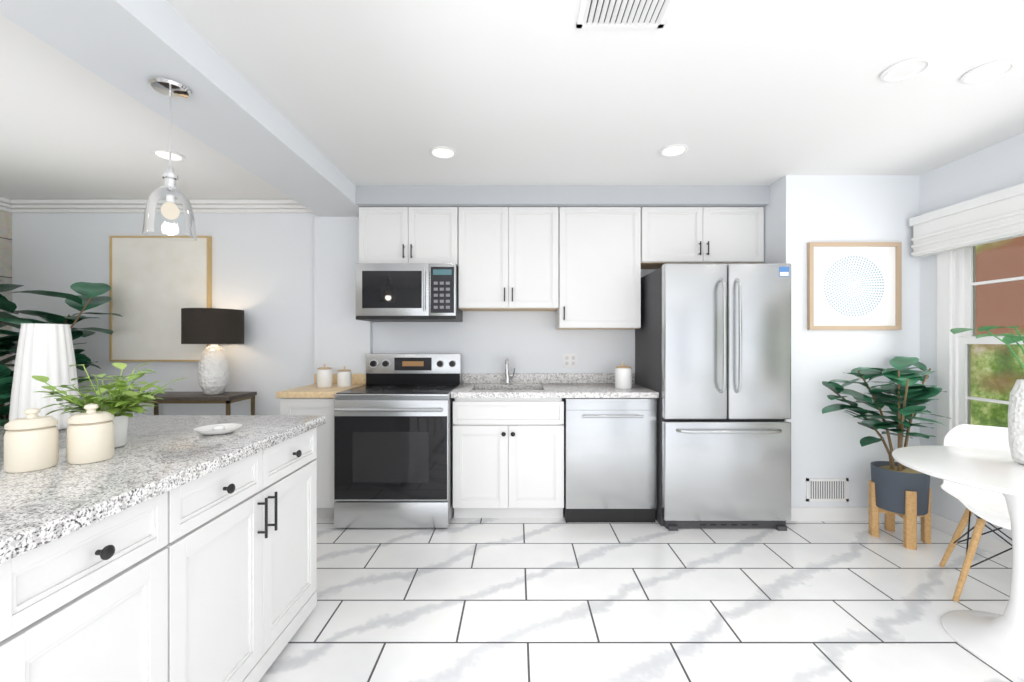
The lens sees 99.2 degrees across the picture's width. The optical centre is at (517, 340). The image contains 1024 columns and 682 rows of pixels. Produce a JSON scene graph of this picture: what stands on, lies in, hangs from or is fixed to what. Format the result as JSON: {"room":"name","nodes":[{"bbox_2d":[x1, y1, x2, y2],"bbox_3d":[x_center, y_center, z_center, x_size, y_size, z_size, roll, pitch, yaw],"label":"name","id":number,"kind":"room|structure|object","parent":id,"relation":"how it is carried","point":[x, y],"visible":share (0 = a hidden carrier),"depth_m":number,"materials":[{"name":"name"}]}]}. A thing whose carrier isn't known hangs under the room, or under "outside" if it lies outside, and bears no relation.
{"room":"kitchen","nodes":[
{"label":"kitchen","id":0,"kind":"room"},
{"bbox_2d":[0,210,11,427],"bbox_3d":[-4.300,0.050,0.235,0.100,2.440,6.870,0,0,0],"label":"wall","id":1,"kind":"structure","parent":0,"point":[5,247],"depth_m":3.63,"materials":[{"name":"paint"}]},
{"bbox_2d":[0,196,13,212],"bbox_3d":[-4.213,-1.123,0.235,0.075,0.095,6.870,0,0,0],"label":"crown molding","id":2,"kind":"structure","parent":1,"relation":"attached to","point":[4,202],"depth_m":3.58,"materials":[{"name":"white wood"}]},
{"bbox_2d":[12,213,656,414],"bbox_3d":[-1.225,0.050,3.720,6.250,2.440,0.100,0,0,0],"label":"wall","id":3,"kind":"structure","parent":0,"point":[263,271],"depth_m":3.67,"materials":[{"name":"white paint"}]},
{"bbox_2d":[109,236,211,360],"bbox_3d":[-2.978,-0.352,3.647,0.823,1.045,0.044,0,0,0],"label":"canvas art","id":4,"kind":"object","parent":3,"relation":"attached to","point":[157,283],"visible":0.79,"depth_m":3.63,"materials":[{"name":"beige fabric"}]},
{"bbox_2d":[10,199,313,212],"bbox_3d":[-2.895,-1.123,3.629,2.530,0.095,0.081,0,0,0],"label":"crown molding","id":5,"kind":"structure","parent":3,"relation":"attached to","point":[139,205],"depth_m":3.62,"materials":[{"name":"white"}]},
{"bbox_2d":[359,207,458,266],"bbox_3d":[-0.835,-0.806,3.502,0.760,0.447,0.325,0,0,0],"label":"upper cabinet","id":6,"kind":"object","parent":3,"relation":"attached to","point":[387,235],"depth_m":3.35,"materials":[{"name":"white wood"}]},
{"bbox_2d":[356,264,462,321],"bbox_3d":[-0.832,-0.369,3.433,0.747,0.418,0.463,0,0,0],"label":"microwave","id":7,"kind":"object","parent":6,"relation":"attached to","point":[406,292],"visible":1,"depth_m":3.25,"materials":[{"name":"grey metal"}]},
{"bbox_2d":[458,207,562,310],"bbox_3d":[-0.091,-0.641,3.502,0.823,0.776,0.325,0,0,0],"label":"upper cabinet","id":8,"kind":"object","parent":3,"relation":"attached to","point":[511,258],"depth_m":3.35,"materials":[{"name":"white wood"}]},
{"bbox_2d":[563,353,576,367],"bbox_3d":[0.445,0.165,3.666,0.120,0.120,0.007,0,0,0],"label":"electrical outlet plate","id":9,"kind":"object","parent":3,"relation":"attached to","point":[569,360],"visible":1,"depth_m":3.66,"materials":[{"name":"white plastic"}]},
{"bbox_2d":[556,207,642,328],"bbox_3d":[0.611,-0.565,3.502,0.678,0.929,0.325,0,0,0],"label":"upper cabinet","id":10,"kind":"object","parent":3,"relation":"attached to","point":[577,267],"depth_m":3.35,"materials":[{"name":"white wood"}]},
{"bbox_2d":[643,207,763,268],"bbox_3d":[1.424,-0.818,3.502,0.938,0.424,0.325,0,0,0],"label":"upper cabinet","id":11,"kind":"object","parent":3,"relation":"attached to","point":[727,235],"depth_m":3.35,"materials":[{"name":"white wood"}]},
{"bbox_2d":[314,217,372,373],"bbox_3d":[-1.448,0.120,3.640,0.463,2.300,0.060,0,0,0],"label":"wall","id":12,"kind":"structure","parent":0,"point":[343,336],"depth_m":3.61,"materials":[{"name":"white paint"}]},
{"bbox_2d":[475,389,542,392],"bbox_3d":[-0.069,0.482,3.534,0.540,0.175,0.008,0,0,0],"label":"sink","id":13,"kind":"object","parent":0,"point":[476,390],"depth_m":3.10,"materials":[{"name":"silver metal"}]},
{"bbox_2d":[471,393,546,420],"bbox_3d":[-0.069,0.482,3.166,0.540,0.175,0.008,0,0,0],"label":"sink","id":14,"kind":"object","parent":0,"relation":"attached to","point":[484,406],"depth_m":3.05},
{"bbox_2d":[0,0,1023,198],"bbox_3d":[-0.703,-1.220,0.235,7.294,0.100,7.070,0,0,0],"label":"ceiling","id":15,"kind":"structure","parent":0,"point":[548,92],"depth_m":2.09,"materials":[{"name":"white paint"}]},
{"bbox_2d":[151,149,185,160],"bbox_3d":[-2.190,-1.165,2.740,0.170,0.010,0.170,0,0,0],"label":"recessed light","id":16,"kind":"object","parent":15,"relation":"in","point":[163,154],"visible":0.9,"depth_m":2.73,"materials":[{"name":"white"}]},
{"bbox_2d":[0,0,769,216],"bbox_3d":[0.135,-1.100,0.235,3.530,0.140,6.870,0,0,0],"label":"soffit","id":17,"kind":"object","parent":15,"relation":"attached to","point":[225,108],"depth_m":2.07,"materials":[{"name":"white paint"}]},
{"bbox_2d":[142,76,196,241],"bbox_3d":[-1.400,-0.725,1.760,0.174,0.610,0.174,0,0,0],"label":"pendant light","id":18,"kind":"object","parent":17,"relation":"hanging from","point":[170,88],"visible":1,"depth_m":1.74,"materials":[{"name":"clear glass"}]},
{"bbox_2d":[429,146,456,158],"bbox_3d":[-0.458,-1.165,2.700,0.170,0.010,0.170,0,0,0],"label":"recessed light","id":19,"kind":"object","parent":15,"relation":"in","point":[442,152],"visible":1,"depth_m":2.69,"materials":[{"name":"white plastic"}]},
{"bbox_2d":[576,0,674,27],"bbox_3d":[0.380,-1.164,1.540,0.320,0.011,0.160,0,0,0],"label":"ceiling vent","id":20,"kind":"object","parent":15,"relation":"in","point":[623,13],"visible":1,"depth_m":1.55,"materials":[{"name":"white metal"}]},
{"bbox_2d":[659,144,688,156],"bbox_3d":[0.960,-1.165,2.670,0.170,0.010,0.170,0,0,0],"label":"recessed light","id":21,"kind":"object","parent":15,"relation":"in","point":[673,150],"visible":1,"depth_m":2.66,"materials":[{"name":"white plastic"}]},
{"bbox_2d":[880,57,932,81],"bbox_3d":[1.670,-1.165,1.875,0.170,0.010,0.170,0,0,0],"label":"recessed light","id":22,"kind":"object","parent":15,"relation":"attached to","point":[906,69],"visible":1,"depth_m":1.87,"materials":[{"name":"white"}]},
{"bbox_2d":[960,59,1016,83],"bbox_3d":[2.040,-1.165,1.890,0.170,0.010,0.170,0,0,0],"label":"recessed light","id":23,"kind":"object","parent":15,"relation":"in","point":[988,71],"visible":1,"depth_m":1.88,"materials":[{"name":"white plastic"}]},
{"bbox_2d":[259,512,1023,681],"bbox_3d":[-0.703,1.320,0.235,7.294,0.100,7.070,0,0,0],"label":"floor","id":24,"kind":"structure","parent":0,"point":[509,600],"depth_m":2.10,"materials":[{"name":"tile"}]},
{"bbox_2d":[0,280,122,425],"bbox_3d":[-3.620,0.292,2.871,1.092,1.955,1.371,0,0,0],"label":"plant","id":25,"kind":"object","parent":24,"relation":"on","point":[89,297],"visible":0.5,"depth_m":3.09,"materials":[{"name":"green plant"}]},
{"bbox_2d":[0,419,325,681],"bbox_3d":[-1.473,0.832,0.425,1.135,0.876,3.249,0,0,0],"label":"kitchen island","id":26,"kind":"object","parent":24,"relation":"on","point":[166,548],"depth_m":1.21,"materials":[{"name":"white painted wood"},{"name":"black metal"}]},
{"bbox_2d":[0,415,325,554],"bbox_3d":[-1.506,0.373,0.422,1.190,0.040,3.304,0,0,0],"label":"island countertop","id":27,"kind":"structure","parent":26,"relation":"on","point":[159,451],"depth_m":1.20,"materials":[{"name":"grey stone"}]},
{"bbox_2d":[4,408,58,472],"bbox_3d":[-1.346,0.269,1.210,0.102,0.166,0.102,0,0,0],"label":"canister","id":28,"kind":"object","parent":27,"relation":"on","point":[31,440],"visible":1,"depth_m":1.18,"materials":[{"name":"beige ceramic"}]},
{"bbox_2d":[9,323,80,429],"bbox_3d":[-1.890,0.142,1.750,0.196,0.420,0.196,0,0,0],"label":"vase","id":29,"kind":"object","parent":27,"relation":"on","point":[46,350],"visible":0.73,"depth_m":1.69,"materials":[{"name":"white ceramic"}]},
{"bbox_2d":[67,404,114,463],"bbox_3d":[-1.262,0.269,1.292,0.102,0.166,0.102,0,0,0],"label":"canister","id":30,"kind":"object","parent":27,"relation":"on","point":[91,434],"visible":1,"depth_m":1.26,"materials":[{"name":"beige ceramic"}]},
{"bbox_2d":[31,362,184,447],"bbox_3d":[-1.346,0.212,1.459,0.447,0.280,0.325,0,0,0],"label":"potted plant","id":31,"kind":"object","parent":27,"relation":"on","point":[120,400],"visible":0.83,"depth_m":1.43,"materials":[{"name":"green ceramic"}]},
{"bbox_2d":[194,423,241,434],"bbox_3d":[-1.150,0.338,1.680,0.156,0.027,0.156,0,0,0],"label":"dish","id":32,"kind":"object","parent":27,"relation":"on","point":[215,429],"visible":1,"depth_m":1.67,"materials":[{"name":"white ceramic"}]},
{"bbox_2d":[130,392,256,414],"bbox_3d":[-2.580,0.845,3.445,0.840,0.850,0.350,0,0,0],"label":"console table","id":33,"kind":"object","parent":24,"relation":"on","point":[228,398],"visible":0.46,"depth_m":3.30,"materials":[{"name":"brown wood"}]},
{"bbox_2d":[181,308,243,394],"bbox_3d":[-2.400,0.086,3.450,0.410,0.665,0.410,0,0,0],"label":"table lamp","id":34,"kind":"object","parent":33,"relation":"on","point":[213,328],"visible":1,"depth_m":3.35,"materials":[{"name":"white ceramic"},{"name":"black fabric"}]},
{"bbox_2d":[276,374,365,517],"bbox_3d":[-1.454,0.770,3.308,0.427,1.000,0.593,0,0,0],"label":"base cabinet","id":35,"kind":"object","parent":24,"relation":"on","point":[312,399],"visible":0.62,"depth_m":3.05,"materials":[{"name":"white wood"}]},
{"bbox_2d":[317,364,332,387],"bbox_3d":[-1.470,0.263,3.330,0.112,0.177,0.112,0,0,0],"label":"canister","id":36,"kind":"object","parent":35,"relation":"on","point":[324,377],"visible":1,"depth_m":3.29,"materials":[{"name":"white ceramic"}]},
{"bbox_2d":[337,366,351,386],"bbox_3d":[-1.335,0.273,3.370,0.104,0.157,0.104,0,0,0],"label":"canister","id":37,"kind":"object","parent":35,"relation":"on","point":[344,377],"visible":1,"depth_m":3.33,"materials":[{"name":"white ceramic"}]},
{"bbox_2d":[334,354,461,527],"bbox_3d":[-0.849,0.688,3.254,0.773,1.165,0.772,0,0,0],"label":"range","id":38,"kind":"object","parent":24,"relation":"on","point":[393,442],"visible":0.92,"depth_m":2.93,"materials":[{"name":"silver metal"}]},
{"bbox_2d":[453,409,563,517],"bbox_3d":[-0.061,0.930,3.352,0.784,0.680,0.624,0,0,0],"label":"base cabinet","id":39,"kind":"object","parent":24,"relation":"on","point":[508,444],"depth_m":3.05,"materials":[{"name":"white painted wood"},{"name":"black metal"}]},
{"bbox_2d":[615,362,631,388],"bbox_3d":[0.800,0.257,3.280,0.124,0.194,0.124,0,0,0],"label":"canister","id":40,"kind":"object","parent":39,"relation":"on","point":[623,376],"depth_m":3.23,"materials":[{"name":"white ceramic"}]},
{"bbox_2d":[563,398,656,522],"bbox_3d":[0.655,0.835,3.293,0.634,0.870,0.653,0,0,0],"label":"dishwasher","id":41,"kind":"object","parent":24,"relation":"on","point":[610,460],"visible":0.92,"depth_m":3.02,"materials":[{"name":"grey metal"}]},
{"bbox_2d":[635,263,790,530],"bbox_3d":[1.410,0.375,3.241,0.850,1.790,0.799,0,0,0],"label":"fridge","id":42,"kind":"object","parent":24,"relation":"on","point":[713,354],"visible":1,"depth_m":2.91,"materials":[{"name":"grey metal"}]},
{"bbox_2d":[822,356,950,549],"bbox_3d":[2.395,0.686,2.788,0.768,1.173,0.522,0,0,0],"label":"plant","id":43,"kind":"object","parent":24,"relation":"on","point":[903,492],"visible":1,"depth_m":2.73,"materials":[{"name":"green plant"}]},
{"bbox_2d":[892,446,1023,677],"bbox_3d":[2.100,0.900,1.800,0.840,0.740,0.840,0,0,0],"label":"table","id":44,"kind":"object","parent":24,"relation":"on","point":[995,639],"visible":0.96,"depth_m":1.80,"materials":[{"name":"white plastic"}]},
{"bbox_2d":[950,326,1023,463],"bbox_3d":[2.141,0.193,1.833,0.584,0.670,0.474,0,0,0],"label":"table plant","id":45,"kind":"object","parent":44,"relation":"on","point":[1016,422],"visible":1,"depth_m":1.87,"materials":[{"name":"white"}]},
{"bbox_2d":[939,424,1011,601],"bbox_3d":[2.430,0.865,2.170,0.599,0.818,0.599,0,0,0],"label":"chair","id":46,"kind":"object","parent":24,"relation":"on","point":[985,506],"visible":0.58,"depth_m":2.33,"materials":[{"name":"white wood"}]},
{"bbox_2d":[763,175,919,506],"bbox_3d":[2.422,0.050,3.425,1.044,2.440,0.690,0,0,0],"label":"wall","id":47,"kind":"structure","parent":0,"point":[801,212],"depth_m":3.08,"materials":[{"name":"white paint"}]},
{"bbox_2d":[806,478,848,500],"bbox_3d":[2.188,1.050,3.075,0.296,0.160,0.008,0,0,0],"label":"air vent","id":48,"kind":"object","parent":47,"relation":"in","point":[827,489],"visible":1,"depth_m":3.07,"materials":[{"name":"white metal"}]},
{"bbox_2d":[807,242,901,329],"bbox_3d":[2.368,-0.385,3.064,0.642,0.614,0.030,0,0,0],"label":"framed artwork","id":49,"kind":"object","parent":47,"relation":"attached to","point":[854,285],"visible":0.98,"depth_m":3.06,"materials":[{"name":"white paper"}]},
{"bbox_2d":[791,507,919,520],"bbox_3d":[2.365,1.220,3.072,0.930,0.100,0.017,0,0,0],"label":"baseboard","id":50,"kind":"structure","parent":47,"relation":"attached to","point":[797,513],"depth_m":3.07,"materials":[{"name":"white"}]},
{"bbox_2d":[920,133,1023,543],"bbox_3d":[2.894,0.050,-0.060,0.100,2.440,6.280,0,0,0],"label":"wall","id":51,"kind":"structure","parent":0,"point":[994,168],"depth_m":2.89,"materials":[{"name":"white paint"}]},
{"bbox_2d":[920,512,1011,562],"bbox_3d":[2.837,1.220,-0.045,0.014,0.100,6.250,0,0,0],"label":"baseboard","id":52,"kind":"structure","parent":51,"relation":"attached to","point":[991,545],"depth_m":2.66,"materials":[{"name":"white"}]},
{"bbox_2d":[937,238,1023,445],"bbox_3d":[2.879,0.015,1.850,0.130,1.720,2.210,0,0,0],"label":"east window","id":53,"kind":"structure","parent":51,"relation":"in","point":[957,283],"depth_m":2.83,"materials":[{"name":"white"}]},
{"bbox_2d":[909,183,1023,256],"bbox_3d":[2.781,-0.720,1.873,0.084,0.270,2.345,0,0,0],"label":"shade valance","id":54,"kind":"object","parent":53,"relation":"attached to","point":[996,216],"visible":0.98,"depth_m":2.64,"materials":[{"name":"white fabric"}]},
{"label":"outside","id":55,"kind":"structure","parent":0,"visible":0},
{"bbox_2d":[971,236,1023,427],"bbox_3d":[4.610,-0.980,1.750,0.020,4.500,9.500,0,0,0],"label":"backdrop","id":56,"kind":"structure","parent":55,"point":[1008,303],"depth_m":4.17,"materials":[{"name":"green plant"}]}
]}

